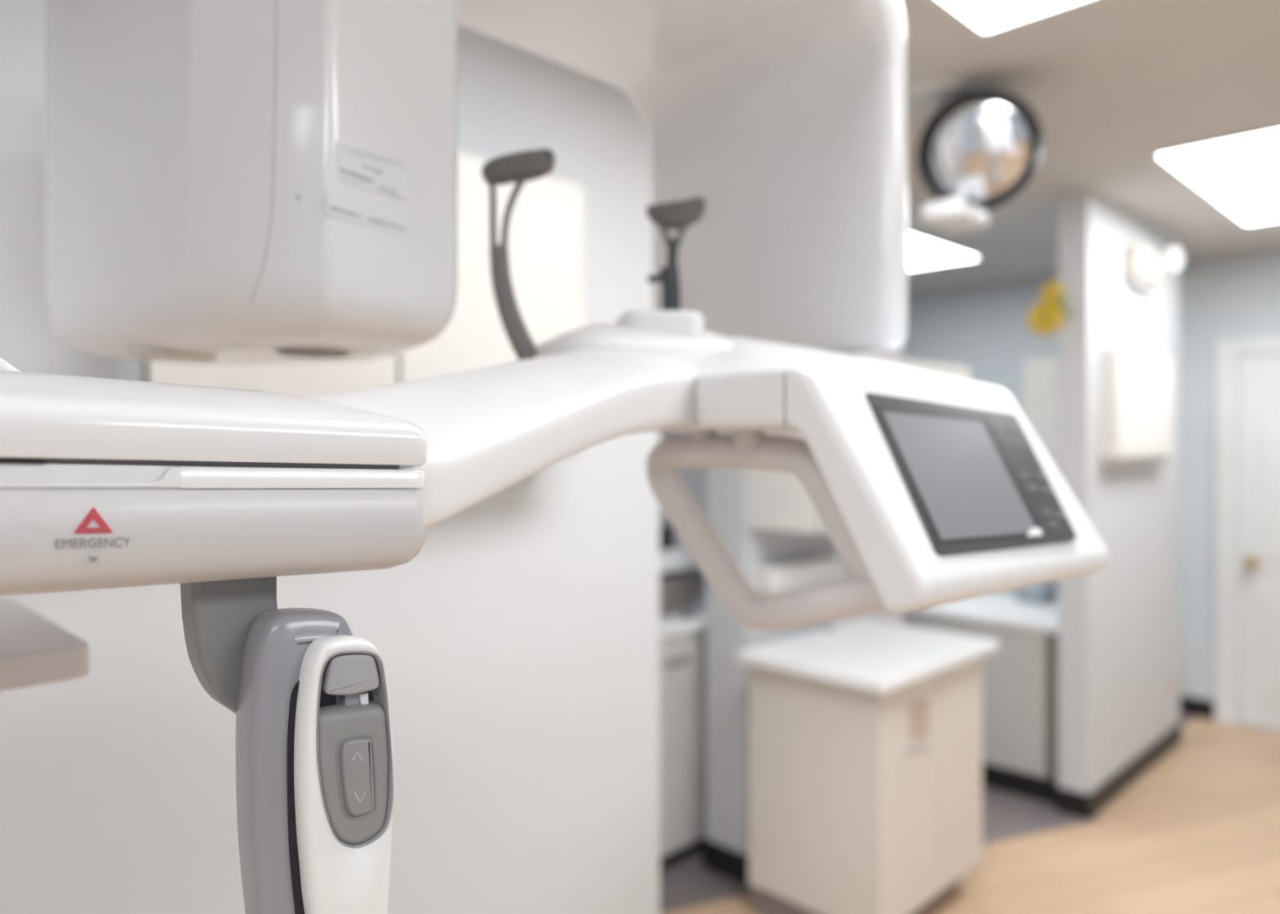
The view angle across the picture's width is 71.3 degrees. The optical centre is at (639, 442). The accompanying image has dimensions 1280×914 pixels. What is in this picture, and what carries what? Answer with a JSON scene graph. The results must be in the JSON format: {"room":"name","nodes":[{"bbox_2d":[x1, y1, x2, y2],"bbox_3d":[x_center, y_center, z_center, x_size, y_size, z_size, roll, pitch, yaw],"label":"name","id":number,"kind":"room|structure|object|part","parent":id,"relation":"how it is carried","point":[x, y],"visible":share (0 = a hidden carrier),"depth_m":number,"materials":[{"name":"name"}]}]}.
{"room":"dental clinic","nodes":[
{"label":"dental clinic","id":0,"kind":"room"},
{"bbox_2d":[0,0,659,913],"bbox_3d":[-1.704,0.250,0.891,0.130,2.500,4.850,0,0,45],"label":"wall","id":1,"kind":"structure","parent":0,"point":[518,649],"depth_m":2.08,"materials":[{"name":"white paint"}]},
{"bbox_2d":[115,152,582,457],"bbox_3d":[-0.529,-0.290,1.853,0.169,0.650,0.956,0,0,45],"label":"upper cabinet","id":2,"kind":"object","parent":1,"relation":"attached to","point":[545,234],"visible":0.24,"depth_m":1.92,"materials":[{"name":"grey"}]},
{"bbox_3d":[-0.874,-0.290,1.524,0.147,0.650,0.004,0,0,45],"label":"panel","id":3,"kind":"part","parent":2,"relation":"part of","materials":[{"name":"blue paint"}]},
{"bbox_3d":[-0.649,-0.290,1.627,0.019,0.644,0.451,0,0,45],"label":"door","id":4,"kind":"part","parent":2,"relation":"part of","materials":[{"name":"beige laminate"}]},
{"bbox_3d":[-0.313,-0.290,1.964,0.019,0.644,0.486,0,0,45],"label":"door","id":5,"kind":"part","parent":2,"relation":"part of","materials":[{"name":"beige laminate"}]},
{"bbox_2d":[695,600,706,608],"bbox_3d":[-0.513,0.250,5.781,0.100,2.500,3.750,0,0,45],"label":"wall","id":6,"kind":"structure","parent":0,"point":[698,602],"depth_m":6.68,"materials":[{"name":"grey paint"}]},
{"bbox_2d":[706,346,902,883],"bbox_3d":[0.672,0.250,3.458,0.180,2.500,1.060,0,0,45],"label":"wall partition","id":7,"kind":"structure","parent":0,"point":[726,489],"depth_m":3.09,"materials":[{"name":"white paint"}]},
{"bbox_2d":[702,839,747,885],"bbox_3d":[0.293,1.450,3.079,0.196,0.100,0.010,0,0,45],"label":"baseboard","id":8,"kind":"structure","parent":7,"relation":"attached to","point":[731,864],"depth_m":3.07,"materials":[{"name":"black plastic"}]},
{"bbox_2d":[753,555,844,593],"bbox_3d":[0.573,0.468,3.175,0.079,0.085,0.460,0,0,45],"label":"dispenser box","id":9,"kind":"object","parent":7,"relation":"attached to","point":[793,575],"visible":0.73,"depth_m":3.10,"materials":[{"name":"white plastic"}]},
{"bbox_2d":[747,353,969,533],"bbox_3d":[0.840,-0.005,3.286,0.299,0.590,1.044,0,0,45],"label":"upper cabinet","id":10,"kind":"object","parent":7,"relation":"attached to","point":[777,500],"visible":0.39,"depth_m":2.95,"materials":[{"name":"grey"}]},
{"bbox_3d":[0.465,-0.005,2.926,0.277,0.590,0.004,0,0,45],"label":"panel","id":11,"kind":"part","parent":10,"relation":"part of","materials":[{"name":"beige laminate"}]},
{"bbox_3d":[0.757,-0.005,3.005,0.019,0.584,0.512,0,0,45],"label":"door","id":12,"kind":"part","parent":10,"relation":"part of","materials":[{"name":"plastic"}]},
{"bbox_3d":[1.125,-0.005,3.373,0.019,0.584,0.512,0,0,45],"label":"door","id":13,"kind":"part","parent":10,"relation":"part of","materials":[{"name":"beige laminate"}]},
{"bbox_2d":[659,713,1279,913],"bbox_3d":[0.530,1.548,1.591,7.500,0.103,9.000,0,0,45],"label":"floor","id":14,"kind":"structure","parent":0,"point":[1198,833],"depth_m":3.27,"materials":[{"name":"brown wood"}]},
{"bbox_2d":[0,0,1109,913],"bbox_3d":[-0.403,0.440,0.678,1.799,2.120,0.803,0,0,-41],"label":"dental x-ray machine","id":15,"kind":"object","parent":14,"relation":"on","point":[228,182],"visible":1,"depth_m":0.77,"materials":[{"name":"white plastic"}]},
{"bbox_2d":[0,596,88,691],"bbox_3d":[-0.812,0.176,0.597,0.350,0.027,0.697,0,0,45],"label":"shelf","id":16,"kind":"object","parent":15,"relation":"attached to","point":[35,651],"depth_m":0.71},
{"bbox_3d":[-0.176,0.200,0.471,0.032,0.225,0.065,0,0,45],"label":"handle","id":17,"kind":"part","parent":15,"relation":"part of","materials":[{"name":"grey plastic"}]},
{"bbox_2d":[330,206,360,217],"bbox_3d":[-0.242,-0.190,0.735,0.001,0.003,0.032,0,0,30],"label":"print","id":18,"kind":"object","parent":15,"relation":"on","point":[335,211],"depth_m":0.74,"materials":[{"name":"grey"}]},
{"bbox_2d":[318,699,387,844],"bbox_3d":[-0.152,0.172,0.465,0.036,0.073,0.036,0,0,0],"label":"control panel","id":19,"kind":"object","parent":15,"relation":"attached to","point":[353,734],"depth_m":0.46,"materials":[{"name":"grey plastic"}]},
{"bbox_3d":[-0.151,0.137,0.471,0.006,0.013,0.013,0,0,45],"label":"trigger stem","id":20,"kind":"part","parent":15,"relation":"part of","materials":[{"name":"grey plastic"}]},
{"bbox_2d":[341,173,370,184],"bbox_3d":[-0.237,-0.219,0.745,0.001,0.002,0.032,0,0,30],"label":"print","id":21,"kind":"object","parent":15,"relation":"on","point":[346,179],"depth_m":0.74,"materials":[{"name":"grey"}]},
{"bbox_2d":[340,167,373,182],"bbox_3d":[-0.236,-0.223,0.745,0.001,0.004,0.035,0,0,30],"label":"print","id":22,"kind":"object","parent":15,"relation":"on","point":[348,175],"depth_m":0.75,"materials":[{"name":"grey"}]},
{"bbox_2d":[340,738,373,816],"bbox_3d":[-0.146,0.173,0.461,0.005,0.040,0.018,0,0,45],"label":"rocker switch","id":23,"kind":"object","parent":15,"relation":"attached to","point":[357,755],"depth_m":0.46,"materials":[{"name":"grey plastic"}]},
{"bbox_2d":[362,164,381,173],"bbox_3d":[-0.228,-0.232,0.760,0.001,0.003,0.021,0,0,30],"label":"print","id":24,"kind":"object","parent":15,"relation":"on","point":[366,169],"depth_m":0.76,"materials":[{"name":"grey"}]},
{"bbox_2d":[341,145,404,164],"bbox_3d":[-0.227,-0.245,0.762,0.001,0.006,0.072,0,0,30],"label":"print","id":25,"kind":"object","parent":15,"relation":"on","point":[350,154],"depth_m":0.76,"materials":[{"name":"grey"}]},
{"bbox_2d":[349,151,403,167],"bbox_3d":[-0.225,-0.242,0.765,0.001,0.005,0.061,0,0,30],"label":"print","id":26,"kind":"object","parent":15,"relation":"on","point":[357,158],"depth_m":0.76,"materials":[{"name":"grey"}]},
{"bbox_2d":[368,217,405,230],"bbox_3d":[-0.220,-0.189,0.775,0.001,0.003,0.044,0,0,30],"label":"print","id":27,"kind":"object","parent":15,"relation":"on","point":[374,223],"depth_m":0.77,"materials":[{"name":"grey"}]},
{"bbox_2d":[379,185,395,193],"bbox_3d":[-0.219,-0.220,0.775,0.001,0.003,0.019,0,0,30],"label":"print","id":28,"kind":"object","parent":15,"relation":"on","point":[383,188],"depth_m":0.78,"materials":[{"name":"grey"}]},
{"bbox_2d":[377,189,402,199],"bbox_3d":[-0.218,-0.216,0.778,0.001,0.001,0.028,0,0,30],"label":"print","id":29,"kind":"object","parent":15,"relation":"on","point":[382,193],"depth_m":0.78,"materials":[{"name":"grey"}]},
{"bbox_3d":[-0.041,-0.029,0.816,0.148,0.165,0.669,0,0,27],"label":"console arm","id":30,"kind":"part","parent":15,"relation":"part of","materials":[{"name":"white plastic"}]},
{"bbox_3d":[0.040,-0.222,1.100,0.014,0.058,0.012,0,0,0],"label":"stem","id":31,"kind":"part","parent":15,"relation":"part of","materials":[{"name":"grey metal"}]},
{"bbox_3d":[0.120,0.087,0.871,0.285,0.189,0.062,0,0,35],"label":"grip handle","id":32,"kind":"part","parent":15,"relation":"part of","materials":[{"name":"white plastic"}]},
{"bbox_2d":[659,629,706,869],"bbox_3d":[-0.021,1.083,3.287,0.620,0.827,0.522,0,0,-45],"label":"base cabinet","id":33,"kind":"object","parent":14,"relation":"on","point":[682,657],"visible":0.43,"depth_m":3.12,"materials":[{"name":"grey laminate"}]},
{"bbox_3d":[0.051,0.718,3.034,0.019,0.085,0.356,0,0,45],"label":"drawer","id":34,"kind":"part","parent":33,"relation":"part of","materials":[{"name":"grey laminate"}]},
{"bbox_3d":[0.051,1.095,3.034,0.019,0.650,0.356,0,0,45],"label":"door","id":35,"kind":"part","parent":33,"relation":"part of","materials":[{"name":"grey laminate"}]},
{"bbox_3d":[0.142,0.757,3.091,0.014,0.014,0.100,0,0,45],"label":"handle","id":36,"kind":"part","parent":33,"relation":"part of","materials":[{"name":"grey metal"}]},
{"bbox_2d":[659,605,706,639],"bbox_3d":[-0.025,0.655,3.292,0.510,0.030,0.620,0,0,45],"label":"countertop","id":37,"kind":"structure","parent":33,"relation":"on","point":[674,624],"depth_m":3.15,"materials":[{"name":"white laminate"}]},
{"bbox_2d":[659,571,695,617],"bbox_3d":[0.075,0.572,3.384,0.180,0.134,0.216,0,0,45],"label":"storage box","id":38,"kind":"object","parent":37,"relation":"on","point":[677,590],"visible":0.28,"depth_m":3.33,"materials":[{"name":"grey plastic"}]},
{"bbox_2d":[659,431,706,601],"bbox_3d":[-0.025,0.070,3.362,0.750,1.139,0.310,0,0,-45],"label":"open shelf","id":39,"kind":"object","parent":37,"relation":"on","point":[677,559],"visible":0.09,"depth_m":3.60,"materials":[{"name":"white paint"}]},
{"bbox_3d":[-0.131,0.070,3.468,0.010,1.139,0.720,0,0,45],"label":"panel","id":40,"kind":"part","parent":39,"relation":"part of","materials":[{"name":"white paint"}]},
{"bbox_2d":[659,525,673,549],"bbox_3d":[0.095,0.356,3.326,0.043,0.084,0.050,0,0,-45],"label":"jar","id":41,"kind":"object","parent":39,"relation":"on","point":[666,532],"visible":0.75,"depth_m":3.31,"materials":[{"name":"black"}]},
{"bbox_2d":[682,607,698,619],"bbox_3d":[0.184,0.622,3.239,0.060,0.035,0.060,0,0,0],"label":"cup","id":42,"kind":"object","parent":37,"relation":"on","point":[689,613],"visible":1,"depth_m":3.22,"materials":[{"name":"grey"}]},
{"bbox_2d":[748,656,982,913],"bbox_3d":[0.748,1.099,2.913,0.663,0.799,0.479,0,0,-45],"label":"base cabinet","id":43,"kind":"object","parent":14,"relation":"on","point":[860,802],"visible":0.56,"depth_m":2.70,"materials":[{"name":"beige laminate"}]},
{"bbox_2d":[737,618,998,694],"bbox_3d":[0.754,0.681,2.909,0.523,0.036,0.750,0,0,45],"label":"countertop","id":44,"kind":"structure","parent":43,"relation":"on","point":[878,657],"depth_m":2.80,"materials":[{"name":"white laminate"}]},
{"bbox_2d":[819,619,832,631],"bbox_3d":[0.673,0.622,3.127,0.074,0.082,0.108,0,0,-10],"label":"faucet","id":45,"kind":"object","parent":44,"relation":"on","point":[825,628],"visible":0.56,"depth_m":3.13,"materials":[{"name":"silver metal"}]},
{"bbox_3d":[0.686,0.641,3.170,0.010,0.045,0.036,0,0,45],"label":"lever","id":46,"kind":"part","parent":45,"relation":"part of","materials":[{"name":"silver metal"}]},
{"bbox_3d":[0.794,1.054,2.645,0.020,0.692,0.349,0,0,45],"label":"door","id":47,"kind":"part","parent":43,"relation":"part of","materials":[{"name":"beige laminate"}]},
{"bbox_3d":[0.837,0.846,2.675,0.003,0.153,0.119,0,0,45],"label":"handle","id":48,"kind":"part","parent":43,"relation":"part of","materials":[{"name":"beige"}]},
{"bbox_3d":[1.030,1.054,2.881,0.306,0.692,0.020,0,0,-45],"label":"door","id":49,"kind":"part","parent":43,"relation":"part of","materials":[{"name":"beige laminate"}]},
{"bbox_2d":[902,613,1057,804],"bbox_3d":[1.639,1.143,4.159,0.836,0.707,0.600,0,0,45],"label":"base cabinet","id":50,"kind":"object","parent":14,"relation":"on","point":[1020,679],"visible":0.43,"depth_m":3.77,"materials":[{"name":"grey laminate"}]},
{"bbox_3d":[1.274,1.095,4.114,0.364,0.600,0.019,0,0,45],"label":"door","id":51,"kind":"part","parent":50,"relation":"part of","materials":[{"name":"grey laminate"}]},
{"bbox_2d":[907,593,1057,635],"bbox_3d":[1.636,0.772,4.169,0.858,0.035,0.630,0,0,45],"label":"countertop","id":52,"kind":"structure","parent":50,"relation":"on","point":[1001,610],"depth_m":3.97,"materials":[{"name":"white laminate"}]},
{"bbox_2d":[1014,582,1057,604],"bbox_3d":[1.887,0.712,4.251,0.200,0.086,0.140,0,0,-45],"label":"tub","id":53,"kind":"object","parent":52,"relation":"on","point":[1042,593],"visible":0.78,"depth_m":4.18,"materials":[{"name":"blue plastic"}]},
{"bbox_3d":[1.545,1.095,3.843,0.390,0.600,0.019,0,0,45],"label":"door","id":54,"kind":"part","parent":50,"relation":"part of","materials":[{"name":"grey laminate"}]},
{"bbox_2d":[901,0,1279,295],"bbox_3d":[0.530,-1.050,1.591,7.500,0.100,9.000,0,0,45],"label":"ceiling","id":55,"kind":"structure","parent":0,"point":[1108,85],"depth_m":2.63,"materials":[{"name":"paint"}]},
{"bbox_2d":[907,230,984,269],"bbox_3d":[1.135,-0.994,4.529,1.390,0.011,0.640,0,0,-45],"label":"recessed light","id":56,"kind":"object","parent":55,"relation":"in","point":[923,251],"visible":0.29,"depth_m":4.68,"materials":[{"name":"white"}]},
{"bbox_2d":[906,77,1044,233],"bbox_3d":[0.922,-0.808,2.523,0.402,0.393,0.259,0,0,21],"label":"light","id":57,"kind":"object","parent":55,"relation":"hanging from","point":[978,148],"visible":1,"depth_m":2.48,"materials":[{"name":"silver glass"}]},
{"bbox_3d":[0.936,-0.921,2.571,0.225,0.166,0.059,0,0,-16],"label":"arm","id":58,"kind":"part","parent":57,"relation":"part of","materials":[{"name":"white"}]},
{"bbox_3d":[0.850,-0.989,2.560,0.240,0.018,0.240,0,0,0],"label":"ceiling plate","id":59,"kind":"part","parent":57,"relation":"part of","materials":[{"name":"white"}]},
{"bbox_2d":[928,0,1094,38],"bbox_3d":[0.560,-0.994,1.455,0.645,0.011,1.410,0,0,45],"label":"recessed light","id":60,"kind":"object","parent":55,"relation":"in","point":[983,18],"visible":1,"depth_m":2.05,"materials":[{"name":"white plastic"}]},
{"bbox_2d":[942,0,1078,30],"bbox_3d":[0.560,-0.994,1.455,0.605,0.006,1.370,0,0,45],"label":"diffuser","id":61,"kind":"object","parent":60,"relation":"attached to","point":[973,15],"depth_m":2.05,"materials":[{"name":"white"}]},
{"bbox_2d":[1148,125,1279,225],"bbox_3d":[2.480,-0.994,3.346,0.645,0.011,1.400,0,0,45],"label":"recessed light","id":62,"kind":"object","parent":55,"relation":"in","point":[1239,174],"visible":1,"depth_m":3.25,"materials":[{"name":"white plastic"}]},
{"bbox_2d":[902,248,1279,701],"bbox_3d":[3.465,0.250,4.526,7.500,2.500,0.100,0,0,45],"label":"wall","id":63,"kind":"structure","parent":0,"point":[985,330],"depth_m":4.90,"materials":[{"name":"blue paint"}]},
{"bbox_2d":[1179,695,1214,719],"bbox_3d":[1.976,1.450,5.936,3.200,0.100,0.010,0,0,45],"label":"baseboard","id":64,"kind":"structure","parent":63,"relation":"attached to","point":[1199,708],"depth_m":4.87,"materials":[{"name":"black plastic"}]},
{"bbox_2d":[1214,339,1239,725],"bbox_3d":[3.135,0.477,4.762,0.037,2.045,0.111,0,0,-45],"label":"trim","id":65,"kind":"structure","parent":63,"relation":"attached to","point":[1227,354],"depth_m":4.75,"materials":[{"name":"white paint"}]},
{"bbox_2d":[1237,723,1279,734],"bbox_3d":[3.472,1.494,4.413,0.860,0.012,0.050,0,0,45],"label":"trim","id":66,"kind":"structure","parent":63,"relation":"attached to","point":[1240,725],"depth_m":4.64,"materials":[{"name":"beige"}]},
{"bbox_2d":[1239,352,1279,730],"bbox_3d":[3.452,0.514,4.393,0.104,1.952,0.860,0,0,-45],"label":"door","id":67,"kind":"structure","parent":63,"relation":"in","point":[1259,374],"depth_m":4.66,"materials":[{"name":"white paint"}]},
{"bbox_3d":[3.179,0.629,4.643,0.060,0.060,0.071,0,0,45],"label":"handle","id":68,"kind":"part","parent":67,"relation":"part of","materials":[{"name":"gold metal"}]},
{"bbox_3d":[3.345,0.120,4.547,0.310,1.000,0.011,0,0,45],"label":"panel","id":69,"kind":"part","parent":67,"relation":"part of","materials":[{"name":"white paint"}]},
{"bbox_3d":[3.345,1.050,4.547,0.310,0.600,0.011,0,0,45],"label":"panel","id":70,"kind":"part","parent":67,"relation":"part of","materials":[{"name":"white paint"}]},
{"bbox_2d":[1239,336,1279,355],"bbox_3d":[3.478,-0.503,4.419,0.860,0.084,0.037,0,0,45],"label":"trim","id":71,"kind":"structure","parent":63,"relation":"attached to","point":[1262,344],"depth_m":4.64,"materials":[{"name":"white paint"}]},
{"bbox_2d":[1057,190,1179,795],"bbox_3d":[2.197,0.250,4.039,0.115,2.500,1.300,0,0,45],"label":"wall pillar","id":72,"kind":"structure","parent":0,"point":[1118,624],"depth_m":3.73,"materials":[{"name":"white paint"}]},
{"bbox_2d":[1024,355,1057,469],"bbox_3d":[2.173,-0.055,4.294,0.954,0.650,0.260,0,0,-45],"label":"upper cabinet","id":73,"kind":"object","parent":72,"relation":"attached to","point":[1041,374],"visible":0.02,"depth_m":3.98,"materials":[{"name":"grey"}]},
{"bbox_2d":[1024,280,1074,338],"bbox_3d":[1.660,-0.533,3.614,0.067,0.230,0.189,0,0,-42],"label":"flower ornament","id":74,"kind":"object","parent":72,"relation":"attached to","point":[1045,316],"visible":1,"depth_m":3.59,"materials":[{"name":"yellow plastic"}]},
{"bbox_3d":[1.643,-0.503,3.613,0.036,0.036,0.018,0,0,45],"label":"flower","id":75,"kind":"part","parent":74,"relation":"part of","materials":[{"name":"yellow plant"}]},
{"bbox_2d":[1054,786,1090,820],"bbox_3d":[1.734,1.450,3.576,0.134,0.100,0.010,0,0,45],"label":"baseboard","id":76,"kind":"structure","parent":72,"relation":"attached to","point":[1069,802],"depth_m":3.57,"materials":[{"name":"black plastic"}]},
{"bbox_2d":[1088,722,1182,819],"bbox_3d":[2.241,1.450,3.995,0.009,0.100,1.316,0,0,45],"label":"baseboard","id":77,"kind":"structure","parent":72,"relation":"attached to","point":[1104,795],"depth_m":3.91,"materials":[{"name":"black plastic"}]},
{"bbox_2d":[1099,345,1173,466],"bbox_3d":[2.170,-0.145,3.881,0.069,0.487,0.796,0,0,45],"label":"wall box","id":78,"kind":"object","parent":72,"relation":"attached to","point":[1136,388],"visible":1,"depth_m":3.73,"materials":[{"name":"white plastic"}]},
{"bbox_3d":[2.163,0.083,3.888,0.756,0.030,0.049,0,0,-45],"label":"shadow rail","id":79,"kind":"part","parent":78,"relation":"part of","materials":[{"name":"white plastic"}]},
{"bbox_2d":[1124,243,1182,292],"bbox_3d":[2.273,-0.786,3.977,0.470,0.210,0.101,0,0,-38],"label":"emergency light","id":80,"kind":"object","parent":72,"relation":"attached to","point":[1144,267],"visible":1,"depth_m":3.90,"materials":[{"name":"beige plastic"}]}
]}

